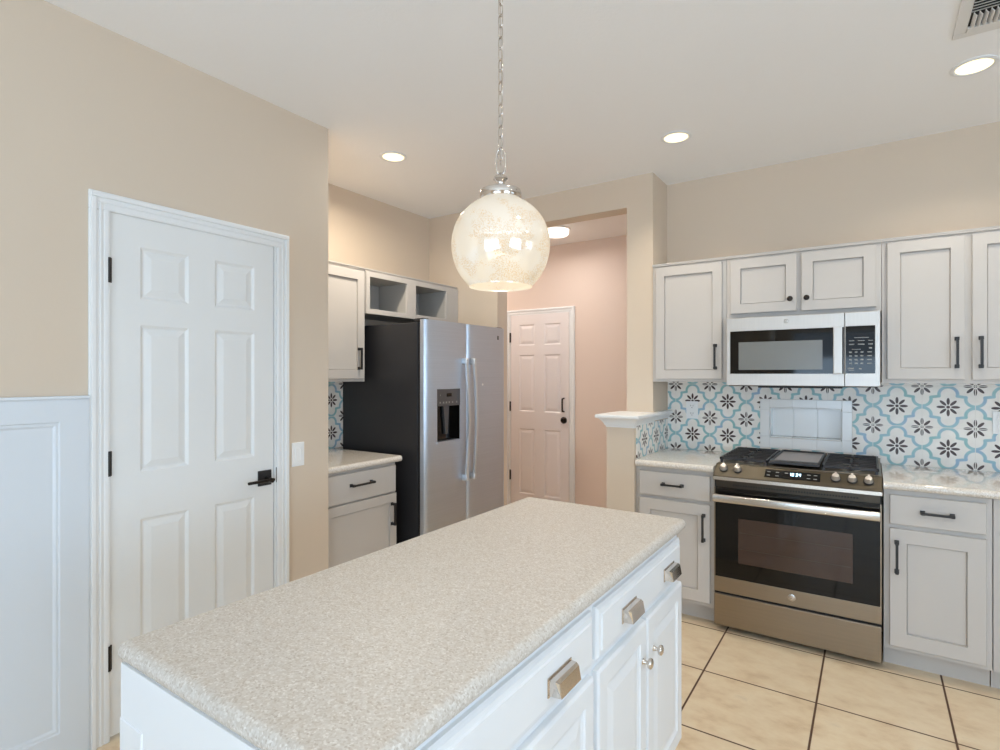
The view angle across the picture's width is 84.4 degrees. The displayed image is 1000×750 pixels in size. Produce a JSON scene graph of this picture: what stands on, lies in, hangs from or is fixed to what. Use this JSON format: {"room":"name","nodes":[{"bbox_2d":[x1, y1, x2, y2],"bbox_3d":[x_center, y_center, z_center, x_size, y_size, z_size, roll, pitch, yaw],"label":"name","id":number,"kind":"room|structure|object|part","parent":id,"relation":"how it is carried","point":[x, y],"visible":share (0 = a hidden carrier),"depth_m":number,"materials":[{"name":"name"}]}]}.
{"room":"kitchen","nodes":[
{"label":"kitchen","id":0,"kind":"room"},
{"bbox_2d":[0,0,327,581],"bbox_3d":[-2.438,0.041,0.907,0.120,2.777,5.182,0,0,34],"label":"wall","id":1,"kind":"structure","parent":0,"point":[85,105],"depth_m":2.20,"materials":[{"name":"beige paint"}]},
{"bbox_2d":[0,395,89,749],"bbox_3d":[-2.690,0.753,0.402,0.024,1.352,4.062,0,0,34],"label":"wainscot","id":2,"kind":"structure","parent":1,"relation":"attached to","point":[44,440],"depth_m":1.97,"materials":[{"name":"white wood"}]},
{"bbox_3d":[-2.690,0.083,0.402,0.024,0.012,4.062,0,0,34],"label":"cap rail","id":3,"kind":"part","parent":2,"relation":"part of","materials":[{"name":"white wood"}]},
{"bbox_2d":[88,189,288,749],"bbox_3d":[-1.365,0.361,2.483,0.139,2.136,0.869,0,0,34],"label":"door frame","id":4,"kind":"structure","parent":1,"relation":"attached to","point":[100,204],"depth_m":2.13,"materials":[{"name":"white wood"}]},
{"bbox_2d":[108,212,274,736],"bbox_3d":[-1.321,0.389,2.440,0.092,2.057,0.724,0,0,34],"label":"door","id":5,"kind":"structure","parent":1,"relation":"in","point":[190,455],"depth_m":2.39,"materials":[{"name":"white wood"}]},
{"bbox_3d":[-1.154,0.512,2.650,0.050,0.027,0.140,0,0,34],"label":"lever","id":6,"kind":"part","parent":5,"relation":"part of","materials":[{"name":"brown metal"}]},
{"bbox_3d":[-1.153,0.504,2.701,0.009,0.074,0.070,0,0,34],"label":"lever plate","id":7,"kind":"part","parent":5,"relation":"part of","materials":[{"name":"black metal"}]},
{"bbox_2d":[292,442,303,466],"bbox_3d":[-1.046,0.410,2.858,0.009,0.123,0.073,0,0,34],"label":"light switch","id":8,"kind":"object","parent":1,"relation":"attached to","point":[298,447],"visible":1,"depth_m":2.85,"materials":[{"name":"white plastic"}]},
{"bbox_2d":[328,183,428,448],"bbox_3d":[-1.114,0.041,4.120,0.120,2.777,1.628,0,0,34],"label":"wall","id":9,"kind":"structure","parent":0,"point":[366,232],"depth_m":4.25,"materials":[{"name":"beige paint"}]},
{"bbox_2d":[328,382,342,447],"bbox_3d":[-1.143,0.281,3.962,0.007,0.472,1.324,0,0,34],"label":"tile backsplash","id":10,"kind":"structure","parent":9,"relation":"attached to","point":[335,389],"depth_m":3.92,"materials":[{"name":"multicoloured tile"}]},
{"bbox_2d":[328,260,365,381],"bbox_3d":[-1.198,-0.342,3.570,0.354,0.772,0.618,0,0,34],"label":"upper cabinet","id":11,"kind":"object","parent":9,"relation":"attached to","point":[346,282],"visible":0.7,"depth_m":3.62,"materials":[{"name":"white wood"}]},
{"bbox_3d":[-1.099,-0.719,3.503,0.032,0.019,0.618,0,0,34],"label":"moulding","id":12,"kind":"part","parent":11,"relation":"part of","materials":[{"name":"white wood"}]},
{"bbox_3d":[-0.931,-0.109,3.680,0.035,0.148,0.019,0,0,34],"label":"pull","id":13,"kind":"part","parent":11,"relation":"part of","materials":[{"name":"black metal"}]},
{"bbox_2d":[365,268,457,322],"bbox_3d":[-0.760,-0.575,4.254,0.316,0.307,1.004,0,0,34],"label":"upper cabinet","id":14,"kind":"object","parent":9,"relation":"attached to","point":[389,297],"visible":0.8,"depth_m":4.19,"materials":[{"name":"grey wood"}]},
{"bbox_3d":[-0.646,-0.719,4.176,0.032,0.019,1.004,0,0,34],"label":"moulding","id":15,"kind":"part","parent":14,"relation":"part of","materials":[{"name":"white wood"}]},
{"bbox_2d":[44,0,999,218],"bbox_3d":[0.212,-1.398,0.270,6.850,0.100,7.385,0,0,34],"label":"ceiling","id":16,"kind":"structure","parent":0,"point":[592,89],"depth_m":2.51,"materials":[{"name":"white paint"}]},
{"bbox_2d":[379,151,406,162],"bbox_3d":[-0.658,-1.344,3.402,0.168,0.008,0.168,0,0,34],"label":"recessed light","id":17,"kind":"object","parent":16,"relation":"in","point":[390,156],"visible":1,"depth_m":3.39,"materials":[{"name":"white"}]},
{"bbox_2d":[451,0,549,291],"bbox_3d":[0.002,-0.800,1.580,0.282,1.096,0.282,0,0,34],"label":"pendant lamp","id":18,"kind":"object","parent":16,"relation":"hanging from","point":[500,242],"visible":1,"depth_m":1.48,"materials":[{"name":"white glass"}]},
{"bbox_3d":[0.002,-0.377,1.580,0.282,0.250,0.282,0,0,34],"label":"globe","id":19,"kind":"part","parent":18,"relation":"part of","materials":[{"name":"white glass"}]},
{"bbox_3d":[0.002,-0.967,1.580,0.014,0.709,0.014,0,0,0],"label":"chain","id":20,"kind":"part","parent":18,"relation":"part of","materials":[{"name":"silver metal"}]},
{"bbox_2d":[661,131,691,143],"bbox_3d":[0.997,-1.344,3.123,0.168,0.008,0.168,0,0,34],"label":"recessed light","id":21,"kind":"object","parent":16,"relation":"in","point":[674,137],"visible":1,"depth_m":3.11,"materials":[{"name":"white"}]},
{"bbox_2d":[949,55,999,76],"bbox_3d":[2.066,-1.344,2.403,0.168,0.008,0.168,0,0,34],"label":"recessed light","id":22,"kind":"object","parent":16,"relation":"in","point":[979,64],"visible":1,"depth_m":2.39,"materials":[{"name":"white"}]},
{"bbox_2d":[952,0,999,40],"bbox_3d":[1.867,-1.339,1.935,0.400,0.017,0.400,0,0,34],"label":"ceiling vent","id":23,"kind":"object","parent":16,"relation":"in","point":[974,17],"visible":1,"depth_m":2.07,"materials":[{"name":"silver metal"}]},
{"bbox_2d":[96,613,999,749],"bbox_3d":[0.233,1.479,0.838,7.450,0.100,8.350,0,0,34],"label":"floor","id":24,"kind":"structure","parent":0,"point":[742,690],"depth_m":2.42,"materials":[{"name":"tile"}]},
{"bbox_2d":[328,462,395,567],"bbox_3d":[-1.071,0.992,3.455,0.690,0.875,0.567,0,0,34],"label":"base cabinet","id":25,"kind":"object","parent":24,"relation":"on","point":[361,502],"visible":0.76,"depth_m":3.27,"materials":[{"name":"white wood"}]},
{"bbox_3d":[-0.824,0.654,3.284,0.019,0.166,0.555,0,0,34],"label":"drawer","id":26,"kind":"part","parent":25,"relation":"part of","materials":[{"name":"grey wood"}]},
{"bbox_3d":[-0.808,0.643,3.259,0.035,0.019,0.173,0,0,34],"label":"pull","id":27,"kind":"part","parent":25,"relation":"part of","materials":[{"name":"black metal"}]},
{"bbox_2d":[328,448,401,473],"bbox_3d":[-1.068,0.534,3.466,0.669,0.038,0.592,0,0,34],"label":"countertop","id":28,"kind":"structure","parent":25,"relation":"on","point":[339,460],"depth_m":3.40,"materials":[{"name":"beige stone"}]},
{"bbox_3d":[-0.668,0.874,3.467,0.035,0.143,0.019,0,0,34],"label":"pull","id":29,"kind":"part","parent":25,"relation":"part of","materials":[{"name":"black metal"}]},
{"bbox_2d":[120,535,681,749],"bbox_3d":[-0.028,0.991,1.515,0.675,0.876,1.534,0,0,34],"label":"kitchen island","id":30,"kind":"object","parent":24,"relation":"on","point":[610,678],"visible":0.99,"depth_m":1.30,"materials":[{"name":"white wood"}]},
{"bbox_3d":[-0.476,0.948,0.896,0.624,0.782,0.008,0,0,34],"label":"panel","id":31,"kind":"part","parent":30,"relation":"part of","materials":[{"name":"white wood"}]},
{"bbox_2d":[118,497,685,749],"bbox_3d":[-0.037,0.534,1.523,0.666,0.038,1.550,0,0,34],"label":"island countertop","id":32,"kind":"structure","parent":30,"relation":"on","point":[381,649],"depth_m":1.12,"materials":[{"name":"beige stone"}]},
{"bbox_3d":[0.017,0.650,1.051,0.020,0.134,0.752,0,0,34],"label":"drawer","id":33,"kind":"part","parent":30,"relation":"part of","materials":[{"name":"white wood"}]},
{"bbox_3d":[0.118,1.022,1.201,0.020,0.563,0.380,0,0,34],"label":"door","id":34,"kind":"part","parent":30,"relation":"part of","materials":[{"name":"white wood"}]},
{"bbox_3d":[0.141,0.657,1.191,0.030,0.042,0.110,0,0,34],"label":"cup pull","id":35,"kind":"part","parent":30,"relation":"part of","materials":[{"name":"silver metal"}]},
{"bbox_3d":[0.337,1.022,1.526,0.020,0.563,0.353,0,0,34],"label":"door","id":36,"kind":"part","parent":30,"relation":"part of","materials":[{"name":"white wood"}]},
{"bbox_3d":[0.374,0.657,1.536,0.030,0.042,0.110,0,0,34],"label":"cup pull","id":37,"kind":"part","parent":30,"relation":"part of","materials":[{"name":"silver metal"}]},
{"bbox_3d":[0.441,0.650,1.681,0.020,0.134,0.719,0,0,34],"label":"drawer","id":38,"kind":"part","parent":30,"relation":"part of","materials":[{"name":"white wood"}]},
{"bbox_3d":[0.437,0.851,1.630,0.031,0.032,0.032,0,0,34],"label":"knob","id":39,"kind":"part","parent":30,"relation":"part of","materials":[{"name":"silver metal"}]},
{"bbox_3d":[0.491,0.851,1.709,0.031,0.032,0.032,0,0,34],"label":"knob","id":40,"kind":"part","parent":30,"relation":"part of","materials":[{"name":"silver metal"}]},
{"bbox_3d":[0.543,1.022,1.833,0.020,0.563,0.364,0,0,34],"label":"door","id":41,"kind":"part","parent":30,"relation":"part of","materials":[{"name":"white wood"}]},
{"bbox_3d":[0.578,0.657,1.839,0.030,0.042,0.110,0,0,34],"label":"cup pull","id":42,"kind":"part","parent":30,"relation":"part of","materials":[{"name":"silver metal"}]},
{"bbox_2d":[343,318,503,543],"bbox_3d":[-0.520,0.530,4.109,0.855,1.797,0.924,0,0,34],"label":"refrigerator","id":43,"kind":"object","parent":24,"relation":"on","point":[431,394],"visible":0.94,"depth_m":3.74,"materials":[{"name":"silver metal"}]},
{"bbox_3d":[-0.370,0.482,3.717,0.050,1.683,0.442,0,0,34],"label":"door","id":44,"kind":"part","parent":43,"relation":"part of","materials":[{"name":"silver metal"}]},
{"bbox_3d":[-0.359,0.150,3.722,0.038,0.114,0.244,0,0,34],"label":"dispenser panel","id":45,"kind":"part","parent":43,"relation":"part of","materials":[{"name":"grey"}]},
{"bbox_3d":[-0.232,0.309,3.828,0.065,0.854,0.027,0,0,34],"label":"handle","id":46,"kind":"part","parent":43,"relation":"part of","materials":[{"name":"white metal"}]},
{"bbox_3d":[-0.182,0.309,3.903,0.065,0.854,0.027,0,0,34],"label":"handle","id":47,"kind":"part","parent":43,"relation":"part of","materials":[{"name":"white metal"}]},
{"bbox_3d":[-0.110,0.482,4.103,0.050,1.683,0.476,0,0,34],"label":"door","id":48,"kind":"part","parent":43,"relation":"part of","materials":[{"name":"silver metal"}]},
{"bbox_2d":[636,465,714,620],"bbox_3d":[1.189,0.992,3.506,0.459,0.875,0.679,0,0,34],"label":"base cabinet","id":49,"kind":"object","parent":24,"relation":"on","point":[686,495],"visible":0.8,"depth_m":3.21,"materials":[{"name":"white wood"}]},
{"bbox_3d":[1.009,0.649,3.239,0.128,0.019,0.035,0,0,34],"label":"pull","id":50,"kind":"part","parent":49,"relation":"part of","materials":[{"name":"black metal"}]},
{"bbox_3d":[1.027,0.651,3.260,0.414,0.144,0.019,0,0,34],"label":"drawer","id":51,"kind":"part","parent":49,"relation":"part of","materials":[{"name":"grey wood"}]},
{"bbox_3d":[1.027,1.024,3.260,0.414,0.561,0.019,0,0,34],"label":"door","id":52,"kind":"part","parent":49,"relation":"part of","materials":[{"name":"grey wood"}]},
{"bbox_2d":[635,448,727,472],"bbox_3d":[1.195,0.534,3.506,0.454,0.038,0.660,0,0,34],"label":"countertop","id":53,"kind":"structure","parent":49,"relation":"on","point":[671,458],"depth_m":3.36,"materials":[{"name":"beige stone"}]},
{"bbox_3d":[1.156,0.874,3.140,0.019,0.158,0.035,0,0,34],"label":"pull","id":54,"kind":"part","parent":49,"relation":"part of","materials":[{"name":"black metal"}]},
{"bbox_2d":[712,447,882,662],"bbox_3d":[1.693,0.948,3.134,0.782,0.962,0.715,0,0,34],"label":"gas range","id":55,"kind":"object","parent":24,"relation":"on","point":[798,534],"visible":1,"depth_m":2.88,"materials":[{"name":"silver metal"}]},
{"bbox_3d":[1.257,0.515,3.103,0.038,0.046,0.047,0,0,34],"label":"knob","id":56,"kind":"part","parent":55,"relation":"part of","materials":[{"name":"white metal"}]},
{"bbox_3d":[1.317,0.515,3.062,0.038,0.046,0.047,0,0,34],"label":"knob","id":57,"kind":"part","parent":55,"relation":"part of","materials":[{"name":"white metal"}]},
{"bbox_3d":[1.511,0.679,2.865,0.772,0.044,0.064,0,0,34],"label":"door handle","id":58,"kind":"part","parent":55,"relation":"part of","materials":[{"name":"grey metal"}]},
{"bbox_3d":[1.541,0.878,2.908,0.764,0.498,0.044,0,0,34],"label":"door glass","id":59,"kind":"part","parent":55,"relation":"part of","materials":[{"name":"black glass"}]},
{"bbox_3d":[1.725,0.476,3.181,0.241,0.018,0.515,0,0,34],"label":"griddle frame","id":60,"kind":"part","parent":55,"relation":"part of","materials":[{"name":"grey metal"}]},
{"bbox_3d":[1.541,1.311,2.909,0.776,0.176,0.052,0,0,34],"label":"storage drawer","id":61,"kind":"part","parent":55,"relation":"part of","materials":[{"name":"silver metal"}]},
{"bbox_3d":[1.541,0.920,2.908,0.776,0.582,0.045,0,0,34],"label":"oven door","id":62,"kind":"part","parent":55,"relation":"part of","materials":[{"name":"black glass"}]},
{"bbox_3d":[1.551,0.545,2.923,0.782,0.084,0.109,0,0,34],"label":"control panel","id":63,"kind":"part","parent":55,"relation":"part of","materials":[{"name":"silver metal"}]},
{"bbox_3d":[1.731,0.477,3.190,0.218,0.003,0.465,0,0,34],"label":"griddle plate","id":64,"kind":"part","parent":55,"relation":"part of","materials":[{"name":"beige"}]},
{"bbox_2d":[718,451,881,475],"bbox_3d":[1.734,0.494,3.194,0.778,0.022,0.566,0,0,34],"label":"cooktop","id":65,"kind":"object","parent":55,"relation":"in","point":[802,461],"depth_m":3.07,"materials":[{"name":"black metal"}]},
{"bbox_3d":[1.705,0.515,2.801,0.038,0.046,0.047,0,0,34],"label":"knob","id":66,"kind":"part","parent":55,"relation":"part of","materials":[{"name":"white metal"}]},
{"bbox_3d":[1.764,0.515,2.761,0.038,0.046,0.047,0,0,34],"label":"knob","id":67,"kind":"part","parent":55,"relation":"part of","materials":[{"name":"white metal"}]},
{"bbox_3d":[1.821,0.515,2.723,0.038,0.046,0.047,0,0,34],"label":"knob","id":68,"kind":"part","parent":55,"relation":"part of","materials":[{"name":"white metal"}]},
{"bbox_2d":[882,481,991,686],"bbox_3d":[2.203,0.992,2.823,0.400,0.875,0.679,0,0,34],"label":"base cabinet","id":69,"kind":"object","parent":24,"relation":"on","point":[937,548],"visible":0.98,"depth_m":2.58,"materials":[{"name":"white wood"}]},
{"bbox_3d":[1.900,0.874,2.639,0.019,0.158,0.035,0,0,34],"label":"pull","id":70,"kind":"part","parent":69,"relation":"part of","materials":[{"name":"black metal"}]},
{"bbox_3d":[2.027,0.649,2.554,0.128,0.019,0.035,0,0,34],"label":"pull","id":71,"kind":"part","parent":69,"relation":"part of","materials":[{"name":"black metal"}]},
{"bbox_3d":[2.039,0.648,2.578,0.356,0.141,0.019,0,0,34],"label":"drawer","id":72,"kind":"part","parent":69,"relation":"part of","materials":[{"name":"grey wood"}]},
{"bbox_3d":[2.039,1.024,2.578,0.356,0.567,0.019,0,0,34],"label":"door","id":73,"kind":"part","parent":69,"relation":"part of","materials":[{"name":"grey wood"}]},
{"bbox_2d":[990,499,999,688],"bbox_3d":[2.714,0.992,2.479,0.824,0.875,0.679,0,0,34],"label":"base cabinet","id":74,"kind":"object","parent":24,"relation":"on","point":[995,673],"visible":0.4,"depth_m":2.47,"materials":[{"name":"white wood"}]},
{"bbox_2d":[881,463,999,499],"bbox_3d":[2.553,0.534,2.592,1.241,0.038,0.660,0,0,34],"label":"countertop","id":75,"kind":"structure","parent":74,"relation":"on","point":[946,481],"depth_m":2.69,"materials":[{"name":"beige stone"}]},
{"bbox_2d":[429,172,666,505],"bbox_3d":[-0.024,0.041,4.624,2.796,2.777,0.425,0,0,34],"label":"wall","id":76,"kind":"structure","parent":0,"point":[643,198],"depth_m":3.81,"materials":[{"name":"beige paint"}]},
{"bbox_2d":[507,235,626,507],"bbox_3d":[0.544,0.071,5.553,2.700,2.715,0.120,0,0,34],"label":"wall","id":77,"kind":"structure","parent":0,"point":[590,276],"depth_m":5.26,"materials":[{"name":"beige paint"}]},
{"bbox_2d":[509,312,568,502],"bbox_3d":[0.378,0.403,5.556,0.685,2.033,0.058,0,0,34],"label":"door","id":78,"kind":"structure","parent":77,"relation":"in","point":[539,403],"depth_m":5.56,"materials":[{"name":"white painted wood"},{"name":"dark bronze"}]},
{"bbox_3d":[0.615,0.294,5.390,0.016,0.146,0.048,0,0,34],"label":"pull handle","id":79,"kind":"part","parent":78,"relation":"part of","materials":[{"name":"brown metal"}]},
{"bbox_2d":[507,306,574,504],"bbox_3d":[0.393,0.379,5.570,0.799,2.101,0.020,0,0,34],"label":"door frame","id":80,"kind":"structure","parent":77,"relation":"attached to","point":[571,309],"depth_m":5.38,"materials":[{"name":"white wood"}]},
{"bbox_2d":[550,214,626,245],"bbox_3d":[0.264,-1.311,5.096,2.746,0.050,1.250,0,0,34],"label":"ceiling","id":81,"kind":"structure","parent":0,"point":[613,226],"depth_m":4.91,"materials":[{"name":"white paint"}]},
{"bbox_2d":[547,225,570,237],"bbox_3d":[0.499,-1.256,4.860,0.244,0.060,0.244,0,0,34],"label":"hall ceiling light","id":82,"kind":"object","parent":81,"relation":"attached to","point":[559,231],"visible":0.84,"depth_m":4.78,"materials":[{"name":"white glass"}]},
{"bbox_3d":[0.499,-1.280,4.860,0.244,0.012,0.244,0,0,34],"label":"plate","id":83,"kind":"part","parent":82,"relation":"part of","materials":[{"name":"white"}]},
{"bbox_2d":[607,427,635,511],"bbox_3d":[0.845,0.876,3.573,0.181,1.106,0.348,0,0,34],"label":"wall","id":84,"kind":"structure","parent":0,"point":[621,442],"depth_m":3.42,"materials":[{"name":"beige paint"}]},
{"bbox_2d":[595,410,672,427],"bbox_3d":[0.909,0.287,3.677,0.283,0.080,0.703,0,0,34],"label":"ledge","id":85,"kind":"object","parent":84,"relation":"on","point":[620,419],"visible":1,"depth_m":3.45,"materials":[{"name":"white wood"}]},
{"bbox_2d":[636,419,667,458],"bbox_3d":[1.014,0.414,3.655,0.007,0.206,0.616,0,0,34],"label":"tile backsplash","id":86,"kind":"structure","parent":84,"relation":"attached to","point":[651,438],"depth_m":3.62,"materials":[{"name":"multicoloured tile"}]},
{"bbox_2d":[667,121,999,619],"bbox_3d":[3.089,0.041,2.712,4.504,2.777,0.120,0,0,34],"label":"wall","id":87,"kind":"structure","parent":0,"point":[949,180],"depth_m":3.32,"materials":[{"name":"beige paint"}]},
{"bbox_2d":[652,257,726,381],"bbox_3d":[1.276,-0.342,3.631,0.461,0.771,0.363,0,0,34],"label":"upper cabinet","id":88,"kind":"object","parent":87,"relation":"attached to","point":[690,297],"visible":0.98,"depth_m":3.51,"materials":[{"name":"white wood"}]},
{"bbox_3d":[1.206,-0.718,3.527,0.461,0.018,0.036,0,0,34],"label":"moulding","id":89,"kind":"part","parent":88,"relation":"part of","materials":[{"name":"white wood"}]},
{"bbox_3d":[1.325,-0.113,3.400,0.019,0.158,0.035,0,0,34],"label":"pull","id":90,"kind":"part","parent":88,"relation":"part of","materials":[{"name":"black metal"}]},
{"bbox_2d":[726,239,880,318],"bbox_3d":[1.794,-0.535,3.284,0.783,0.384,0.359,0,0,34],"label":"upper cabinet","id":91,"kind":"object","parent":87,"relation":"attached to","point":[843,277],"visible":1,"depth_m":3.14,"materials":[{"name":"white wood"}]},
{"bbox_3d":[1.560,-0.535,3.274,0.358,0.328,0.019,0,0,34],"label":"door","id":92,"kind":"part","parent":91,"relation":"part of","materials":[{"name":"white wood"}]},
{"bbox_2d":[727,311,879,388],"bbox_3d":[1.774,-0.132,3.244,0.760,0.411,0.448,0,0,34],"label":"microwave oven","id":93,"kind":"object","parent":91,"relation":"attached to","point":[828,350],"visible":1,"depth_m":3.07,"materials":[{"name":"white metal"}]},
{"bbox_3d":[1.820,-0.132,2.970,0.042,0.254,0.044,0,0,34],"label":"handle","id":94,"kind":"part","parent":93,"relation":"part of","materials":[{"name":"silver metal"}]},
{"bbox_3d":[1.723,-0.718,3.179,0.783,0.018,0.036,0,0,34],"label":"moulding","id":95,"kind":"part","parent":91,"relation":"part of","materials":[{"name":"white wood"}]},
{"bbox_3d":[1.875,-0.533,3.062,0.353,0.332,0.019,0,0,34],"label":"door","id":96,"kind":"part","parent":91,"relation":"part of","materials":[{"name":"white wood"}]},
{"bbox_2d":[760,399,851,452],"bbox_3d":[1.923,0.310,3.475,0.502,0.312,0.110,0,0,34],"label":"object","id":97,"kind":"object","parent":87,"relation":"in","point":[832,420],"visible":0.98,"depth_m":3.47,"materials":[{"name":"white tile"}]},
{"bbox_2d":[668,382,999,471],"bbox_3d":[2.227,0.286,3.215,2.496,0.486,0.007,0,0,34],"label":"tile backsplash","id":98,"kind":"structure","parent":87,"relation":"attached to","point":[912,424],"depth_m":3.21,"materials":[{"name":"multicoloured tile"}]},
{"bbox_2d":[686,401,697,418],"bbox_3d":[1.327,0.241,3.810,0.080,0.120,0.010,0,0,34],"label":"wall outlet","id":99,"kind":"object","parent":98,"relation":"attached to","point":[691,406],"visible":1,"depth_m":3.81,"materials":[{"name":"white plastic"}]},
{"bbox_2d":[689,403,694,408],"bbox_3d":[1.326,0.215,3.808,0.040,0.036,0.006,0,0,34],"label":"receptacle","id":100,"kind":"object","parent":99,"relation":"attached to","point":[691,405],"depth_m":3.81,"materials":[{"name":"grey plastic"}]},
{"bbox_2d":[689,411,694,415],"bbox_3d":[1.326,0.267,3.808,0.040,0.036,0.006,0,0,34],"label":"receptacle","id":101,"kind":"object","parent":99,"relation":"attached to","point":[691,413],"depth_m":3.81,"materials":[{"name":"grey plastic"}]},
{"bbox_2d":[992,411,999,433],"bbox_3d":[2.656,0.253,2.915,0.080,0.120,0.010,0,0,34],"label":"wall outlet","id":102,"kind":"object","parent":98,"relation":"attached to","point":[995,414],"visible":1,"depth_m":2.93,"materials":[{"name":"white plastic"}]},
{"bbox_2d":[881,226,999,383],"bbox_3d":[2.431,-0.342,2.853,0.753,0.771,0.363,0,0,34],"label":"upper cabinet","id":103,"kind":"object","parent":87,"relation":"attached to","point":[940,291],"visible":0.99,"depth_m":2.81,"materials":[{"name":"white wood"}]},
{"bbox_3d":[2.194,-0.339,2.848,0.319,0.721,0.019,0,0,34],"label":"door","id":104,"kind":"part","parent":103,"relation":"part of","materials":[{"name":"white wood"}]},
{"bbox_3d":[2.361,-0.718,2.749,0.753,0.018,0.036,0,0,34],"label":"moulding","id":105,"kind":"part","parent":103,"relation":"part of","materials":[{"name":"white wood"}]},
{"bbox_3d":[2.285,-0.113,2.754,0.019,0.158,0.035,0,0,34],"label":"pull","id":106,"kind":"part","parent":103,"relation":"part of","materials":[{"name":"black metal"}]},
{"bbox_3d":[2.361,-0.113,2.703,0.019,0.158,0.035,0,0,34],"label":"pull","id":107,"kind":"part","parent":103,"relation":"part of","materials":[{"name":"black metal"}]},
{"bbox_3d":[2.481,-0.339,2.655,0.319,0.721,0.019,0,0,34],"label":"door","id":108,"kind":"part","parent":103,"relation":"part of","materials":[{"name":"white wood"}]}
]}

